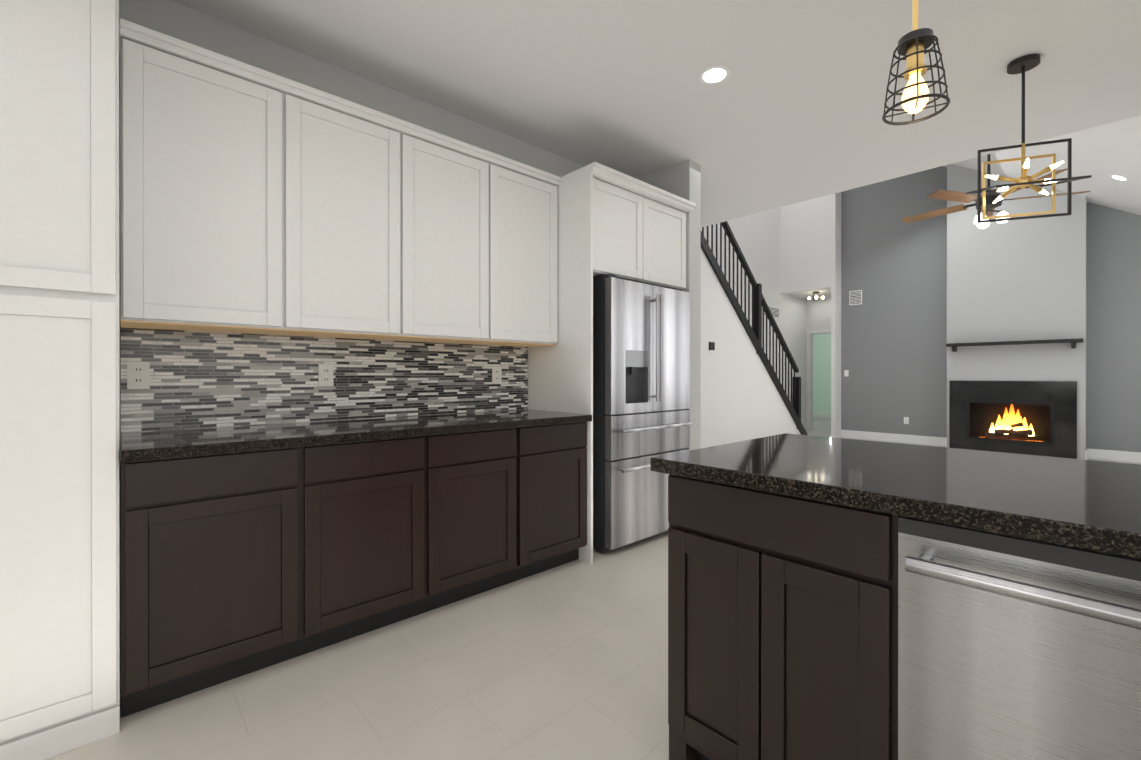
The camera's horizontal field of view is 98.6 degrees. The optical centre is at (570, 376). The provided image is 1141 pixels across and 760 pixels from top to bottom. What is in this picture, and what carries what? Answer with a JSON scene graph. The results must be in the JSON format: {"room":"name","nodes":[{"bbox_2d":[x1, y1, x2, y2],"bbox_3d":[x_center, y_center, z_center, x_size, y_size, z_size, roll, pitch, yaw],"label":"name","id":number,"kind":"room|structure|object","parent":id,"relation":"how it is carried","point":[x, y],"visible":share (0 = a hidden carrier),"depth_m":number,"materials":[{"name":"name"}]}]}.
{"room":"kitchen","nodes":[
{"label":"kitchen","id":0,"kind":"room"},
{"bbox_2d":[120,0,583,443],"bbox_3d":[-1.991,-0.248,2.023,6.600,2.800,0.120,0,0,-42],"label":"wall","id":1,"kind":"structure","parent":0,"point":[183,23],"depth_m":2.56,"materials":[{"name":"grey paint"}]},
{"bbox_2d":[120,22,303,335],"bbox_3d":[-1.540,-0.741,2.118,0.594,1.064,0.337,0,0,-42],"label":"upper cabinet","id":2,"kind":"object","parent":1,"relation":"attached to","point":[254,200],"depth_m":1.98,"materials":[{"name":"white wood"}]},
{"bbox_2d":[121,328,527,432],"bbox_3d":[-1.087,0.016,2.755,2.120,0.438,0.010,0,0,-42],"label":"backsplash","id":3,"kind":"structure","parent":1,"relation":"attached to","point":[200,379],"depth_m":2.49,"materials":[{"name":"tile"}]},
{"bbox_2d":[127,361,149,388],"bbox_3d":[-1.824,-0.003,2.072,0.072,0.116,0.008,0,0,-42],"label":"outlet","id":4,"kind":"object","parent":3,"relation":"attached to","point":[138,375],"visible":1,"depth_m":2.07,"materials":[{"name":"white plastic"}]},
{"bbox_2d":[318,364,333,385],"bbox_3d":[-1.279,-0.004,2.568,0.072,0.116,0.008,0,0,-42],"label":"outlet","id":5,"kind":"object","parent":3,"relation":"attached to","point":[325,374],"visible":1,"depth_m":2.56,"materials":[{"name":"white plastic"}]},
{"bbox_2d":[492,367,501,383],"bbox_3d":[-0.492,-0.006,3.284,0.072,0.116,0.008,0,0,-42],"label":"outlet","id":6,"kind":"object","parent":3,"relation":"attached to","point":[496,375],"visible":1,"depth_m":3.28,"materials":[{"name":"white plastic"}]},
{"bbox_2d":[292,90,415,340],"bbox_3d":[-1.172,-0.741,2.453,0.658,1.064,0.337,0,0,-42],"label":"upper cabinet","id":7,"kind":"object","parent":1,"relation":"attached to","point":[360,165],"depth_m":2.37,"materials":[{"name":"white wood"}]},
{"bbox_2d":[408,130,503,344],"bbox_3d":[-0.780,-0.742,2.810,0.658,1.064,0.337,0,0,-42],"label":"upper cabinet","id":8,"kind":"object","parent":1,"relation":"attached to","point":[460,188],"depth_m":2.74,"materials":[{"name":"white wood"}]},
{"bbox_2d":[492,158,559,346],"bbox_3d":[-0.412,-0.743,3.145,0.594,1.064,0.337,0,0,-42],"label":"upper cabinet","id":9,"kind":"object","parent":1,"relation":"attached to","point":[530,196],"depth_m":3.08,"materials":[{"name":"white wood"}]},
{"bbox_2d":[46,419,1140,759],"bbox_3d":[3.120,1.197,4.433,17.400,0.100,10.000,0,0,-42],"label":"floor","id":10,"kind":"structure","parent":0,"point":[566,661],"depth_m":1.80,"materials":[{"name":"tile"}]},
{"bbox_2d":[0,0,120,759],"bbox_3d":[-1.936,-0.217,1.553,0.749,2.740,0.642,0,0,-42],"label":"pantry","id":11,"kind":"object","parent":10,"relation":"on","point":[60,649],"visible":1,"depth_m":1.50,"materials":[{"name":"white wood"}]},
{"bbox_2d":[120,445,323,717],"bbox_3d":[-1.445,0.714,2.019,0.599,0.876,0.616,0,0,-42],"label":"base cabinet","id":12,"kind":"object","parent":10,"relation":"on","point":[234,565],"depth_m":1.77,"materials":[{"name":"brown wood"}]},
{"bbox_2d":[120,409,591,462],"bbox_3d":[-0.870,0.256,2.518,2.120,0.040,0.652,0,0,-42],"label":"countertop","id":13,"kind":"structure","parent":12,"relation":"on","point":[151,445],"depth_m":2.10,"materials":[{"name":"black stone"}]},
{"bbox_2d":[324,434,443,646],"bbox_3d":[-1.078,0.714,2.353,0.668,0.876,0.616,0,0,-42],"label":"base cabinet","id":14,"kind":"object","parent":10,"relation":"on","point":[384,499],"depth_m":2.17,"materials":[{"name":"brown wood"}]},
{"bbox_2d":[444,427,531,605],"bbox_3d":[-0.686,0.713,2.710,0.668,0.876,0.616,0,0,-42],"label":"base cabinet","id":15,"kind":"object","parent":10,"relation":"on","point":[488,474],"depth_m":2.54,"materials":[{"name":"brown wood"}]},
{"bbox_2d":[532,422,586,574],"bbox_3d":[-0.320,0.712,3.043,0.599,0.876,0.616,0,0,-42],"label":"base cabinet","id":16,"kind":"object","parent":10,"relation":"on","point":[559,451],"depth_m":2.87,"materials":[{"name":"brown wood"}]},
{"bbox_2d":[528,162,695,563],"bbox_3d":[0.320,-0.076,3.585,1.074,2.450,0.675,0,0,-42],"label":"surround","id":17,"kind":"object","parent":10,"relation":"on","point":[618,224],"visible":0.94,"depth_m":3.19,"materials":[{"name":"white wood"}]},
{"bbox_2d":[593,274,691,551],"bbox_3d":[0.383,0.239,3.600,0.863,1.780,0.706,0,0,-42],"label":"fridge","id":18,"kind":"object","parent":10,"relation":"on","point":[641,369],"visible":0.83,"depth_m":3.26,"materials":[{"name":"metal"}]},
{"bbox_2d":[668,474,898,759],"bbox_3d":[1.363,0.717,0.703,0.620,0.875,2.550,0,0,-42],"label":"kitchen island","id":19,"kind":"object","parent":10,"relation":"on","point":[782,627],"visible":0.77,"depth_m":1.19,"materials":[{"name":"brown wood"}]},
{"bbox_2d":[651,433,1140,559],"bbox_3d":[1.447,0.259,0.765,0.890,0.040,2.630,0,0,-42],"label":"island countertop","id":20,"kind":"structure","parent":19,"relation":"on","point":[1092,505],"depth_m":1.12,"materials":[{"name":"black stone"}]},
{"bbox_2d":[898,516,1140,759],"bbox_3d":[1.050,0.721,0.946,0.634,0.866,0.598,0,0,-42],"label":"dishwasher","id":21,"kind":"object","parent":10,"relation":"on","point":[1012,648],"visible":0.94,"depth_m":0.87,"materials":[{"name":"metal"}]},
{"bbox_2d":[171,0,1140,227],"bbox_3d":[0.650,-1.795,0.285,8.170,0.300,7.200,0,0,-42],"label":"ceiling","id":22,"kind":"structure","parent":0,"point":[789,111],"depth_m":2.67,"materials":[{"name":"white paint"}]},
{"bbox_2d":[698,65,730,84],"bbox_3d":[0.787,-1.645,2.682,0.170,0.008,0.170,0,0,-42],"label":"recessed light","id":23,"kind":"object","parent":22,"relation":"in","point":[713,74],"visible":1,"depth_m":2.67,"materials":[{"name":"white plastic"}]},
{"bbox_2d":[882,0,949,124],"bbox_3d":[0.936,-1.180,1.331,0.152,0.932,0.152,0,0,-42],"label":"cage pendant light","id":24,"kind":"object","parent":22,"relation":"hanging from","point":[915,43],"visible":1,"depth_m":1.32,"materials":[{"name":"black metal"}]},
{"bbox_2d":[966,54,1091,222],"bbox_3d":[2.374,-1.236,2.573,0.390,0.824,0.362,0,0,20],"label":"chandelier","id":25,"kind":"object","parent":22,"relation":"hanging from","point":[1022,64],"visible":1,"depth_m":2.57,"materials":[{"name":"black metal"}]},
{"bbox_2d":[638,159,700,449],"bbox_3d":[0.552,-0.252,4.243,0.150,2.800,1.220,0,0,-42],"label":"wall","id":26,"kind":"structure","parent":0,"point":[682,179],"depth_m":3.79,"materials":[{"name":"white paint"}]},
{"bbox_2d":[700,249,800,448],"bbox_3d":[2.012,-1.045,6.476,5.018,4.376,0.120,0,0,-42],"label":"wall","id":27,"kind":"structure","parent":0,"point":[741,399],"depth_m":6.48,"materials":[{"name":"white paint"}]},
{"bbox_2d":[709,342,714,349],"bbox_3d":[1.776,-0.376,6.166,0.110,0.100,0.020,0,0,-42],"label":"thermostat","id":28,"kind":"object","parent":27,"relation":"attached to","point":[711,345],"visible":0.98,"depth_m":6.15,"materials":[{"name":"black plastic"}]},
{"bbox_2d":[701,221,807,434],"bbox_3d":[2.669,-0.848,7.014,3.645,3.981,0.106,0,0,-42],"label":"stair railing","id":29,"kind":"object","parent":27,"relation":"on","point":[755,332],"visible":0.71,"depth_m":6.96,"materials":[{"name":"black metal"}]},
{"bbox_2d":[701,208,805,428],"bbox_3d":[2.183,-2.110,7.982,7.840,6.500,0.120,0,0,-42],"label":"wall","id":30,"kind":"structure","parent":0,"point":[757,236],"depth_m":9.38,"materials":[{"name":"white paint"}]},
{"bbox_2d":[762,306,779,318],"bbox_3d":[3.854,-1.232,9.415,0.700,0.200,0.010,0,0,-42],"label":"air vent","id":31,"kind":"object","parent":30,"relation":"in","point":[775,311],"visible":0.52,"depth_m":9.50,"materials":[{"name":"white metal"}]},
{"bbox_2d":[780,195,830,293],"bbox_3d":[4.506,-3.497,9.378,0.120,3.730,0.940,0,0,-42],"label":"wall","id":32,"kind":"structure","parent":0,"point":[805,245],"depth_m":9.33,"materials":[{"name":"white paint"}]},
{"bbox_2d":[785,288,830,299],"bbox_3d":[4.950,-1.693,9.785,1.080,0.120,0.940,0,0,-42],"label":"ceiling","id":33,"kind":"structure","parent":0,"point":[825,293],"depth_m":9.82,"materials":[{"name":"white paint"}]},
{"bbox_2d":[808,292,824,299],"bbox_3d":[4.768,-1.555,9.525,0.230,0.154,0.228,0,0,-20],"label":"light","id":34,"kind":"object","parent":33,"relation":"hanging from","point":[816,297],"visible":1,"depth_m":9.49,"materials":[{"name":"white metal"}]},
{"bbox_2d":[806,297,830,429],"bbox_3d":[5.394,-0.249,10.192,0.120,2.770,0.940,0,0,-42],"label":"wall","id":35,"kind":"structure","parent":0,"point":[818,314],"depth_m":10.39,"materials":[{"name":"white paint"}]},
{"bbox_2d":[807,329,830,429],"bbox_3d":[5.331,0.084,10.159,0.018,2.105,0.855,0,0,-42],"label":"door frame","id":36,"kind":"structure","parent":35,"relation":"attached to","point":[808,366],"depth_m":10.44,"materials":[{"name":"white wood"}]},
{"bbox_2d":[813,333,830,414],"bbox_3d":[7.276,-0.168,12.135,0.120,2.600,4.200,0,0,-42],"label":"door","id":37,"kind":"structure","parent":0,"point":[821,373],"depth_m":12.80,"materials":[{"name":"green glass"}]},
{"bbox_2d":[813,414,830,419],"bbox_3d":[7.225,1.062,12.091,0.018,0.140,3.960,0,0,-42],"label":"baseboard","id":38,"kind":"structure","parent":37,"relation":"attached to","point":[823,416],"depth_m":12.79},
{"bbox_2d":[831,192,840,437],"bbox_3d":[5.290,-2.112,9.411,1.320,6.500,0.070,0,0,-42],"label":"wall","id":39,"kind":"structure","parent":0,"point":[835,315],"depth_m":8.99,"materials":[{"name":"white paint"}]},
{"bbox_2d":[841,166,1140,451],"bbox_3d":[6.737,-2.108,7.375,0.120,6.500,4.890,0,0,-42],"label":"wall","id":40,"kind":"structure","parent":0,"point":[893,333],"depth_m":8.23,"materials":[{"name":"grey paint"}]},
{"bbox_2d":[844,370,848,375],"bbox_3d":[5.103,-0.052,9.076,0.009,0.116,0.072,0,0,-42],"label":"light switch","id":41,"kind":"object","parent":40,"relation":"attached to","point":[846,372],"visible":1,"depth_m":9.07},
{"bbox_2d":[849,290,861,304],"bbox_3d":[5.206,-1.431,8.957,0.012,0.260,0.210,0,0,-42],"label":"air vent","id":42,"kind":"object","parent":40,"relation":"in","point":[855,297],"visible":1,"depth_m":8.96,"materials":[{"name":"white metal"}]},
{"bbox_2d":[841,430,946,446],"bbox_3d":[5.592,1.069,8.536,0.019,0.140,1.640,0,0,-42],"label":"baseboard","id":43,"kind":"structure","parent":40,"relation":"attached to","point":[927,440],"depth_m":8.49,"materials":[{"name":"white wood"}]},
{"bbox_2d":[904,417,908,423],"bbox_3d":[5.736,0.760,8.383,0.008,0.116,0.072,0,0,-42],"label":"outlet","id":44,"kind":"object","parent":40,"relation":"attached to","point":[906,420],"visible":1,"depth_m":8.38,"materials":[{"name":"white plastic"}]},
{"bbox_2d":[1085,448,1140,462],"bbox_3d":[7.746,1.074,6.169,0.019,0.140,1.740,0,0,-42],"label":"baseboard","id":45,"kind":"structure","parent":40,"relation":"attached to","point":[1114,455],"depth_m":6.61,"materials":[{"name":"white wood"}]},
{"bbox_2d":[947,164,1086,459],"bbox_3d":[6.549,-2.108,7.271,0.300,6.500,1.510,0,0,-42],"label":"wall","id":46,"kind":"structure","parent":0,"point":[1019,280],"depth_m":7.11,"materials":[{"name":"white paint"}]},
{"bbox_2d":[949,381,1076,458],"bbox_3d":[6.516,0.607,7.273,0.338,1.070,1.390,0,0,-42],"label":"fireplace","id":47,"kind":"object","parent":46,"relation":"in","point":[1038,418],"visible":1,"depth_m":7.20,"materials":[{"name":"black metal"}]},
{"bbox_2d":[946,338,1083,351],"bbox_3d":[6.374,-0.441,7.115,0.167,0.125,1.470,0,0,-42],"label":"mantel shelf","id":48,"kind":"object","parent":46,"relation":"attached to","point":[1073,342],"visible":1,"depth_m":7.00,"materials":[{"name":"black wood"}]},
{"bbox_2d":[944,115,1140,214],"bbox_3d":[4.209,-2.879,5.755,7.840,3.232,6.140,0,0,-42],"label":"ceiling","id":49,"kind":"structure","parent":0,"point":[1101,154],"depth_m":5.61,"materials":[{"name":"white paint"}]},
{"bbox_2d":[901,154,1090,228],"bbox_3d":[3.976,-2.096,4.706,1.396,1.330,1.383,0,0,-42],"label":"ceiling fan","id":50,"kind":"object","parent":49,"relation":"hanging from","point":[955,196],"visible":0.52,"depth_m":4.61,"materials":[{"name":"brown wood"}]},
{"bbox_2d":[1110,175,1128,180],"bbox_3d":[6.179,-2.233,5.523,0.169,0.094,0.147,0,0,-42],"label":"recessed light","id":51,"kind":"object","parent":49,"relation":"in","point":[1119,177],"visible":0.98,"depth_m":5.51,"materials":[{"name":"white"}]}
]}

